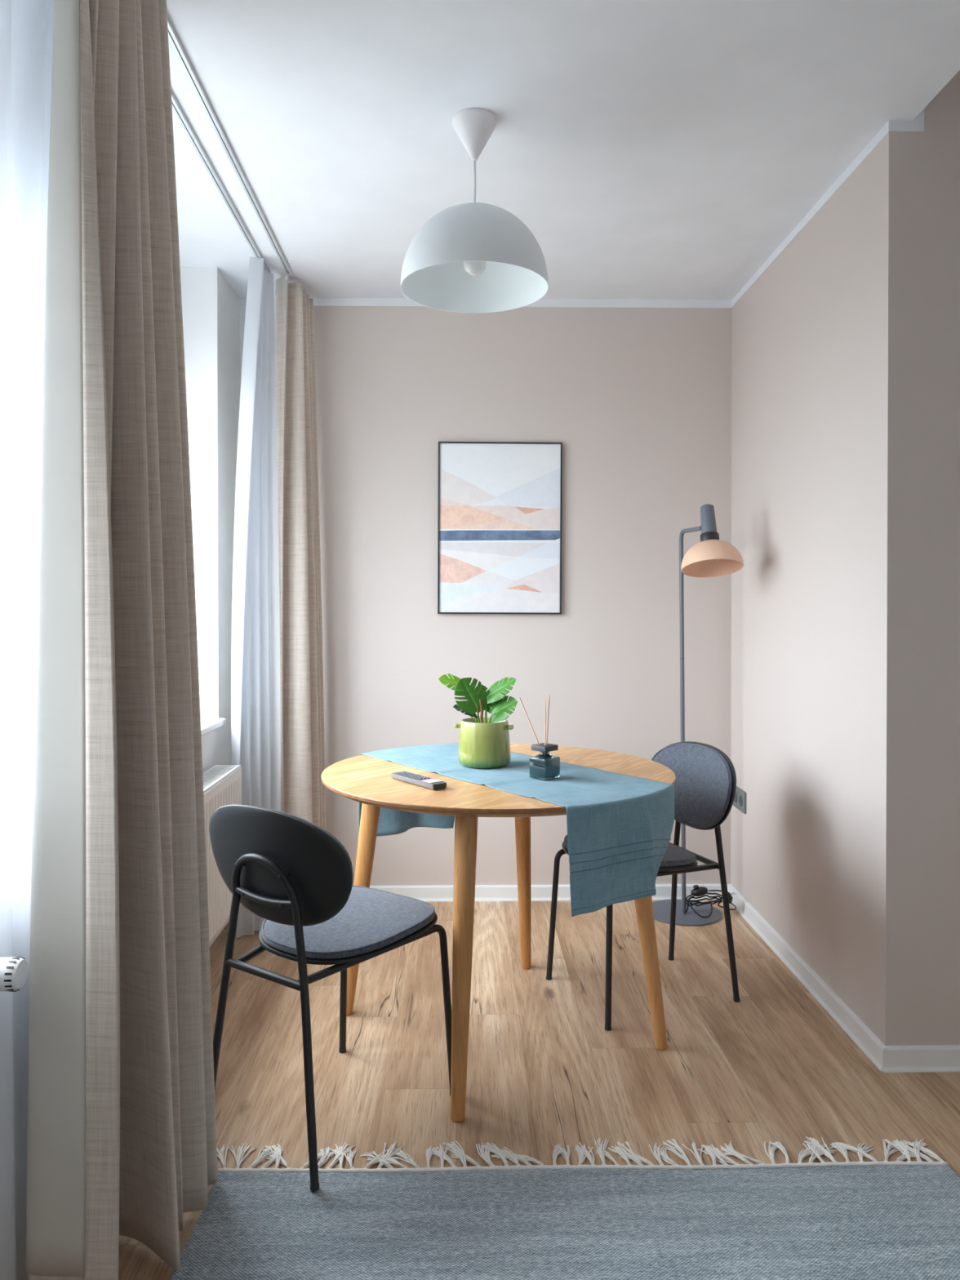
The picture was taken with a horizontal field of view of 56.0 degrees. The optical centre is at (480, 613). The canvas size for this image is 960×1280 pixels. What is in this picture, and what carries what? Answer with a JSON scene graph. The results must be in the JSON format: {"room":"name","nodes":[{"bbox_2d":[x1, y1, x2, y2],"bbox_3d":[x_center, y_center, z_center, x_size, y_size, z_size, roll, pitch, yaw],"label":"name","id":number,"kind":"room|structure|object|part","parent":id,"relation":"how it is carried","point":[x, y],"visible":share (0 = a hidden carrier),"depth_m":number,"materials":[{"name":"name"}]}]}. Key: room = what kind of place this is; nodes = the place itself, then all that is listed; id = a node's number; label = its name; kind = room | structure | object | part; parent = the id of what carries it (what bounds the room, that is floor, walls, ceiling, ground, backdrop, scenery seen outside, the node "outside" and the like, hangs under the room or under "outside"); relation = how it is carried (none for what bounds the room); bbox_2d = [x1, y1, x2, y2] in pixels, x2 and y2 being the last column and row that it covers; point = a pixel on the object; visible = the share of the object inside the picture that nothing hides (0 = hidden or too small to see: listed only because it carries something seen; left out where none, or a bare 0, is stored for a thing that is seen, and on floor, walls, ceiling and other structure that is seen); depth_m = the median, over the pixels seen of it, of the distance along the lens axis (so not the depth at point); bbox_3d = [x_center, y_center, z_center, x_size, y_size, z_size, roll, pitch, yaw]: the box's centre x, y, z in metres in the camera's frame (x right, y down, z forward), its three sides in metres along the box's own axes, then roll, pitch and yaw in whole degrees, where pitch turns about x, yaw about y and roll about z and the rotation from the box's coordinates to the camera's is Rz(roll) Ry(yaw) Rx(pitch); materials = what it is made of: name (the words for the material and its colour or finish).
{"room":"dining room","nodes":[
{"label":"dining room","id":0,"kind":"room"},
{"bbox_2d":[180,266,239,773],"bbox_3d":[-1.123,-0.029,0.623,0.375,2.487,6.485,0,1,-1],"label":"window","id":1,"kind":"structure","parent":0,"point":[210,304],"depth_m":3.38,"materials":[{"name":"white glass"}]},
{"bbox_2d":[0,764,241,991],"bbox_3d":[-0.850,0.876,2.355,0.180,0.646,1.818,0,1,-1],"label":"radiator","id":2,"kind":"object","parent":1,"relation":"attached to","point":[222,784],"visible":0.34,"depth_m":2.91,"materials":[{"name":"white metal"}]},
{"bbox_2d":[202,764,240,793],"bbox_3d":[-0.896,0.557,2.435,0.091,0.008,1.650,0,0,-1],"label":"grille","id":3,"kind":"object","parent":2,"relation":"attached to","point":[215,777],"depth_m":3.08,"materials":[{"name":"white metal"}]},
{"bbox_3d":[-0.851,0.809,2.438,0.008,0.500,1.650,0,0,-1],"label":"panel","id":4,"kind":"part","parent":2,"relation":"part of","materials":[{"name":"white metal"}]},
{"bbox_2d":[200,718,226,735],"bbox_3d":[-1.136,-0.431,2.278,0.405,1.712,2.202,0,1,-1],"label":"windowsill","id":5,"kind":"structure","parent":1,"relation":"in","point":[207,725],"depth_m":3.25,"materials":[{"name":"white plastic"}]},
{"bbox_2d":[313,306,732,885],"bbox_3d":[0.029,-0.057,3.811,2.038,2.487,0.150,0,1,-1],"label":"wall","id":6,"kind":"structure","parent":0,"point":[637,401],"depth_m":3.74,"materials":[{"name":"beige paint"}]},
{"bbox_2d":[239,305,275,402],"bbox_3d":[-0.876,-0.071,3.720,0.225,2.393,0.001,0,1,-1],"label":"trim","id":7,"kind":"structure","parent":6,"relation":"attached to","point":[242,308],"depth_m":3.71,"materials":[{"name":"white paint"}]},
{"bbox_2d":[239,297,732,307],"bbox_3d":[0.028,-1.284,3.724,2.032,0.032,0.002,0,1,-1],"label":"trim","id":8,"kind":"structure","parent":6,"relation":"attached to","point":[242,300],"depth_m":3.73,"materials":[{"name":"white paint"}]},
{"bbox_2d":[437,441,562,614],"bbox_3d":[0.082,-0.353,3.723,0.510,0.707,0.021,0,0,-1],"label":"framed print","id":9,"kind":"object","parent":6,"relation":"attached to","point":[500,518],"visible":1,"depth_m":3.72,"materials":[{"name":"paper"}]},
{"bbox_2d":[369,884,729,902],"bbox_3d":[0.028,1.156,3.737,2.033,0.062,0.018,0,1,-1],"label":"baseboard","id":10,"kind":"structure","parent":6,"relation":"attached to","point":[443,893],"depth_m":3.73,"materials":[{"name":"white paint"}]},
{"bbox_2d":[118,900,959,1279],"bbox_3d":[0.765,1.255,0.592,4.150,0.080,6.635,0,1,-1],"label":"floor","id":11,"kind":"structure","parent":0,"point":[544,1070],"depth_m":2.40,"materials":[{"name":"brown wood"}]},
{"bbox_2d":[208,804,451,1191],"bbox_3d":[-0.354,0.812,2.168,0.452,0.774,0.489,0,0,35],"label":"dining chair","id":12,"kind":"object","parent":11,"relation":"on","point":[286,869],"visible":0.99,"depth_m":2.02,"materials":[{"name":"black metal"}]},
{"bbox_3d":[-0.592,0.915,2.071,0.102,0.562,0.023,0,1,18],"label":"leg","id":13,"kind":"part","parent":12,"relation":"part of","materials":[{"name":"black metal"}]},
{"bbox_3d":[-0.475,0.787,2.220,0.019,0.035,0.369,0,1,26],"label":"seat rail","id":14,"kind":"part","parent":12,"relation":"part of","materials":[{"name":"black metal"}]},
{"bbox_3d":[-0.469,0.557,2.003,0.452,0.267,0.072,0,0,35],"label":"backrest","id":15,"kind":"part","parent":12,"relation":"part of","materials":[{"name":"black plastic"}]},
{"bbox_3d":[-0.367,0.916,1.912,0.023,0.562,0.102,0,1,-37],"label":"leg","id":16,"kind":"part","parent":12,"relation":"part of","materials":[{"name":"black metal"}]},
{"bbox_3d":[-0.377,0.982,2.429,0.033,0.432,0.095,0,1,12],"label":"leg","id":17,"kind":"part","parent":12,"relation":"part of","materials":[{"name":"black metal"}]},
{"bbox_2d":[261,886,435,959],"bbox_3d":[-0.329,0.748,2.204,0.393,0.048,0.380,0,0,35],"label":"seat cushion","id":18,"kind":"object","parent":12,"relation":"on","point":[372,922],"depth_m":2.12,"materials":[{"name":"grey fabric"}]},
{"bbox_3d":[-0.264,0.788,2.072,0.019,0.035,0.369,0,1,45],"label":"seat rail","id":19,"kind":"part","parent":12,"relation":"part of","materials":[{"name":"black metal"}]},
{"bbox_3d":[-0.102,0.983,2.235,0.095,0.432,0.033,0,1,-32],"label":"leg","id":20,"kind":"part","parent":12,"relation":"part of","materials":[{"name":"black metal"}]},
{"bbox_2d":[320,743,675,1121],"bbox_3d":[0.051,0.822,2.594,0.999,0.750,0.999,0,1,-1],"label":"dining table","id":21,"kind":"object","parent":11,"relation":"on","point":[367,780],"visible":0.75,"depth_m":2.36,"materials":[{"name":"brown wood"}]},
{"bbox_3d":[-0.348,0.836,2.690,0.134,0.722,0.057,0,1,18],"label":"leg","id":22,"kind":"part","parent":21,"relation":"part of","materials":[{"name":"brown wood"}]},
{"bbox_2d":[391,771,446,790],"bbox_3d":[-0.164,0.440,2.386,0.045,0.019,0.201,0,1,-38],"label":"remote control","id":23,"kind":"object","parent":21,"relation":"on","point":[428,783],"visible":1,"depth_m":2.36,"materials":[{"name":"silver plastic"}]},
{"bbox_3d":[-0.103,0.441,2.308,0.040,0.013,0.002,0,1,-38],"label":"panel","id":24,"kind":"part","parent":23,"relation":"part of","materials":[{"name":"black plastic"}]},
{"bbox_3d":[-0.045,0.840,2.195,0.057,0.722,0.134,0,1,18],"label":"leg","id":25,"kind":"part","parent":21,"relation":"part of","materials":[{"name":"brown wood"}]},
{"bbox_2d":[358,742,674,916],"bbox_3d":[0.075,0.584,2.601,0.420,0.286,1.038,0,1,-37],"label":"table runner","id":26,"kind":"object","parent":21,"relation":"on","point":[620,826],"visible":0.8,"depth_m":2.23,"materials":[{"name":"blue fabric"}]},
{"bbox_2d":[438,673,517,768],"bbox_3d":[-0.008,0.311,2.651,0.229,0.265,0.155,0,1,-1],"label":"potted plant","id":27,"kind":"object","parent":26,"relation":"on","point":[483,742],"visible":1,"depth_m":2.61,"materials":[{"name":"green plant"}]},
{"bbox_3d":[-0.064,0.329,2.656,0.021,0.013,0.022,0,0,-1],"label":"handle","id":28,"kind":"part","parent":27,"relation":"part of","materials":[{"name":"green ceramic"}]},
{"bbox_3d":[-0.003,0.305,2.633,0.022,0.082,0.032,0,0,-1],"label":"stem","id":29,"kind":"part","parent":27,"relation":"part of","materials":[{"name":"plant"}]},
{"bbox_3d":[0.013,0.378,2.652,0.155,0.132,0.155,0,0,-1],"label":"pot","id":30,"kind":"part","parent":27,"relation":"part of","materials":[{"name":"green ceramic"}]},
{"bbox_3d":[0.025,0.292,2.659,0.017,0.107,0.008,0,0,-1],"label":"stem","id":31,"kind":"part","parent":27,"relation":"part of","materials":[{"name":"green plant"}]},
{"bbox_3d":[0.086,0.329,2.624,0.020,0.013,0.022,0,1,21],"label":"handle","id":32,"kind":"part","parent":27,"relation":"part of","materials":[{"name":"green ceramic"}]},
{"bbox_2d":[519,695,559,780],"bbox_3d":[0.162,0.333,2.454,0.075,0.224,0.086,0,1,-44],"label":"reed diffuser","id":33,"kind":"object","parent":26,"relation":"on","point":[544,766],"visible":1,"depth_m":2.44,"materials":[{"name":"teal glass"}]},
{"bbox_2d":[529,751,559,780],"bbox_3d":[0.176,0.408,2.451,0.082,0.075,0.082,0,0,-1],"label":"bottle","id":34,"kind":"object","parent":33,"relation":"attached to","point":[544,766],"depth_m":2.43,"materials":[{"name":"teal glass"}]},
{"bbox_3d":[0.147,0.833,2.993,0.057,0.722,0.134,0,1,18],"label":"leg","id":35,"kind":"part","parent":21,"relation":"part of","materials":[{"name":"brown wood"}]},
{"bbox_3d":[0.451,0.837,2.498,0.134,0.722,0.057,0,1,18],"label":"leg","id":36,"kind":"part","parent":21,"relation":"part of","materials":[{"name":"brown wood"}]},
{"bbox_2d":[170,1136,959,1279],"bbox_3d":[0.233,1.208,0.765,1.618,0.013,2.600,0,1,-1],"label":"rug","id":37,"kind":"object","parent":11,"relation":"on","point":[898,1220],"visible":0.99,"depth_m":1.79,"materials":[{"name":"grey fabric"}]},
{"bbox_2d":[546,741,740,1031],"bbox_3d":[0.515,0.810,2.862,0.489,0.774,0.452,0,1,-22],"label":"dining chair","id":38,"kind":"object","parent":11,"relation":"on","point":[704,785],"visible":0.7,"depth_m":2.85,"materials":[{"name":"charcoal fabric"},{"name":"black powder-coated metal"}]},
{"bbox_3d":[0.266,0.979,2.944,0.100,0.432,0.032,0,1,-1],"label":"leg","id":39,"kind":"part","parent":38,"relation":"part of","materials":[{"name":"black metal"}]},
{"bbox_3d":[0.393,0.982,2.632,0.100,0.432,0.032,0,1,-44],"label":"leg","id":40,"kind":"part","parent":38,"relation":"part of","materials":[{"name":"black metal"}]},
{"bbox_2d":[563,836,695,866],"bbox_3d":[0.475,0.746,2.846,0.380,0.048,0.393,0,1,-22],"label":"seat cushion","id":41,"kind":"object","parent":38,"relation":"on","point":[675,855],"depth_m":2.76,"materials":[{"name":"grey fabric"}]},
{"bbox_3d":[0.664,0.913,3.073,0.022,0.563,0.100,0,1,-9],"label":"leg","id":42,"kind":"part","parent":38,"relation":"part of","materials":[{"name":"black metal"}]},
{"bbox_3d":[0.589,0.786,2.753,0.369,0.039,0.019,0,1,-32],"label":"seat rail","id":43,"kind":"part","parent":38,"relation":"part of","materials":[{"name":"black metal"}]},
{"bbox_2d":[652,743,732,828],"bbox_3d":[0.691,0.556,2.932,0.069,0.256,0.439,0,1,-22],"label":"chair backrest","id":44,"kind":"object","parent":38,"relation":"on","point":[703,785],"depth_m":2.89,"materials":[{"name":"grey fabric"}]},
{"bbox_3d":[0.702,0.556,2.937,0.072,0.267,0.452,0,1,-22],"label":"backrest","id":45,"kind":"part","parent":38,"relation":"part of","materials":[{"name":"grey fabric"}]},
{"bbox_3d":[0.767,0.915,2.818,0.022,0.563,0.100,0,1,-35],"label":"leg","id":46,"kind":"part","parent":38,"relation":"part of","materials":[{"name":"black metal"}]},
{"bbox_2d":[652,503,743,925],"bbox_3d":[0.848,0.394,3.433,0.371,1.592,0.590,0,1,-1],"label":"floor lamp","id":47,"kind":"object","parent":11,"relation":"on","point":[712,557],"visible":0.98,"depth_m":3.48,"materials":[{"name":"grey metal"}]},
{"bbox_2d":[690,884,707,896],"bbox_3d":[0.859,1.083,3.533,0.066,0.043,0.042,0,0,-1],"label":"switch","id":48,"kind":"object","parent":47,"relation":"attached to","point":[698,891],"depth_m":3.52,"materials":[{"name":"plastic"}]},
{"bbox_3d":[0.833,-0.216,3.249,0.039,0.082,0.047,0,0,-1],"label":"bulb","id":49,"kind":"part","parent":47,"relation":"part of","materials":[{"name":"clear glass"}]},
{"bbox_3d":[0.833,-0.200,3.239,0.218,0.132,0.214,0,0,-1],"label":"lamp shade","id":50,"kind":"part","parent":47,"relation":"part of","materials":[{"name":"pink paint"}]},
{"bbox_2d":[166,0,959,300],"bbox_3d":[0.765,-1.448,0.568,4.150,0.353,6.635,0,1,-1],"label":"ceiling","id":51,"kind":"structure","parent":0,"point":[648,149],"depth_m":2.34,"materials":[{"name":"white paint"}]},
{"bbox_2d":[171,90,271,273],"bbox_3d":[-0.753,-1.275,1.749,0.023,0.014,3.346,0,1,-2],"label":"rail","id":52,"kind":"object","parent":51,"relation":"attached to","point":[177,109],"visible":0.56,"depth_m":2.62,"materials":[{"name":"white metal"}]},
{"bbox_2d":[0,0,53,1279],"bbox_3d":[-0.779,-0.037,1.719,0.094,2.460,0.515,0,1,-1],"label":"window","id":53,"kind":"structure","parent":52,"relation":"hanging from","point":[26,26],"depth_m":1.56,"materials":[{"name":"white glass"}]},
{"bbox_2d":[231,257,280,937],"bbox_3d":[-0.839,-0.051,3.339,0.164,2.460,0.183,0,1,-1],"label":"sheer curtain","id":54,"kind":"object","parent":52,"relation":"hanging from","point":[255,722],"visible":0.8,"depth_m":3.36,"materials":[{"name":"white fabric"}]},
{"bbox_2d":[167,15,291,274],"bbox_3d":[-0.673,-1.275,1.746,0.022,0.014,3.336,0,1,-2],"label":"rail","id":55,"kind":"object","parent":51,"relation":"attached to","point":[173,37],"visible":1,"depth_m":2.40,"materials":[{"name":"white metal"}]},
{"bbox_2d":[26,0,217,1279],"bbox_3d":[-0.638,-0.032,1.726,0.223,2.450,0.467,0,1,14],"label":"curtain","id":56,"kind":"object","parent":55,"relation":"hanging from","point":[122,1131],"visible":1,"depth_m":1.62,"materials":[{"name":"beige fabric"}]},
{"bbox_2d":[275,275,326,831],"bbox_3d":[-0.708,-0.048,3.562,0.119,2.450,0.300,0,1,21],"label":"curtain","id":57,"kind":"object","parent":55,"relation":"hanging from","point":[303,791],"visible":0.81,"depth_m":3.50,"materials":[{"name":"beige fabric"}]},
{"bbox_2d":[400,107,548,312],"bbox_3d":[-0.014,-1.068,2.356,0.385,0.439,0.385,0,1,-1],"label":"pendant lamp","id":58,"kind":"object","parent":51,"relation":"hanging from","point":[468,257],"visible":1,"depth_m":2.31,"materials":[{"name":"white plastic"}]},
{"bbox_3d":[-0.014,-0.952,2.357,0.385,0.207,0.385,0,0,-1],"label":"lamp shade","id":59,"kind":"part","parent":58,"relation":"part of","materials":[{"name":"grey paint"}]},
{"bbox_3d":[-0.013,-1.121,2.355,0.007,0.126,0.006,0,0,-1],"label":"cord","id":60,"kind":"part","parent":58,"relation":"part of","materials":[{"name":"white plastic"}]},
{"bbox_3d":[-0.014,-0.932,2.357,0.059,0.096,0.059,0,0,-1],"label":"bulb","id":61,"kind":"part","parent":58,"relation":"part of","materials":[{"name":"white glass"}]},
{"bbox_2d":[730,70,959,1045],"bbox_3d":[1.927,-0.197,3.074,1.742,2.780,1.385,0,1,-1],"label":"wall","id":62,"kind":"structure","parent":0,"point":[845,704],"depth_m":2.51,"materials":[{"name":"beige paint"}]},
{"bbox_2d":[733,786,746,813],"bbox_3d":[1.042,0.744,3.627,0.010,0.085,0.152,0,1,-1],"label":"wall socket","id":63,"kind":"object","parent":62,"relation":"attached to","point":[740,799],"visible":0.88,"depth_m":3.60,"materials":[{"name":"plastic"}]},
{"bbox_2d":[728,884,887,1071],"bbox_3d":[1.047,1.162,3.065,0.018,0.062,1.397,0,1,-1],"label":"baseboard","id":64,"kind":"structure","parent":62,"relation":"attached to","point":[864,1037],"depth_m":2.82,"materials":[{"name":"white paint"}]},
{"bbox_2d":[731,120,888,306],"bbox_3d":[1.056,-1.279,3.048,0.002,0.029,1.385,0,1,-1],"label":"trim","id":65,"kind":"structure","parent":62,"relation":"attached to","point":[884,131],"depth_m":2.82,"materials":[{"name":"white paint"}]},
{"bbox_2d":[888,108,924,131],"bbox_3d":[1.114,-1.421,2.356,0.092,0.320,0.002,0,1,-1],"label":"trim","id":66,"kind":"structure","parent":62,"relation":"attached to","point":[917,124],"depth_m":2.36,"materials":[{"name":"white paint"}]},
{"bbox_2d":[880,1044,959,1072],"bbox_3d":[1.858,1.168,2.383,1.604,0.062,0.018,0,1,-1],"label":"baseboard","id":67,"kind":"structure","parent":62,"relation":"attached to","point":[914,1058],"depth_m":2.37,"materials":[{"name":"white paint"}]}
]}

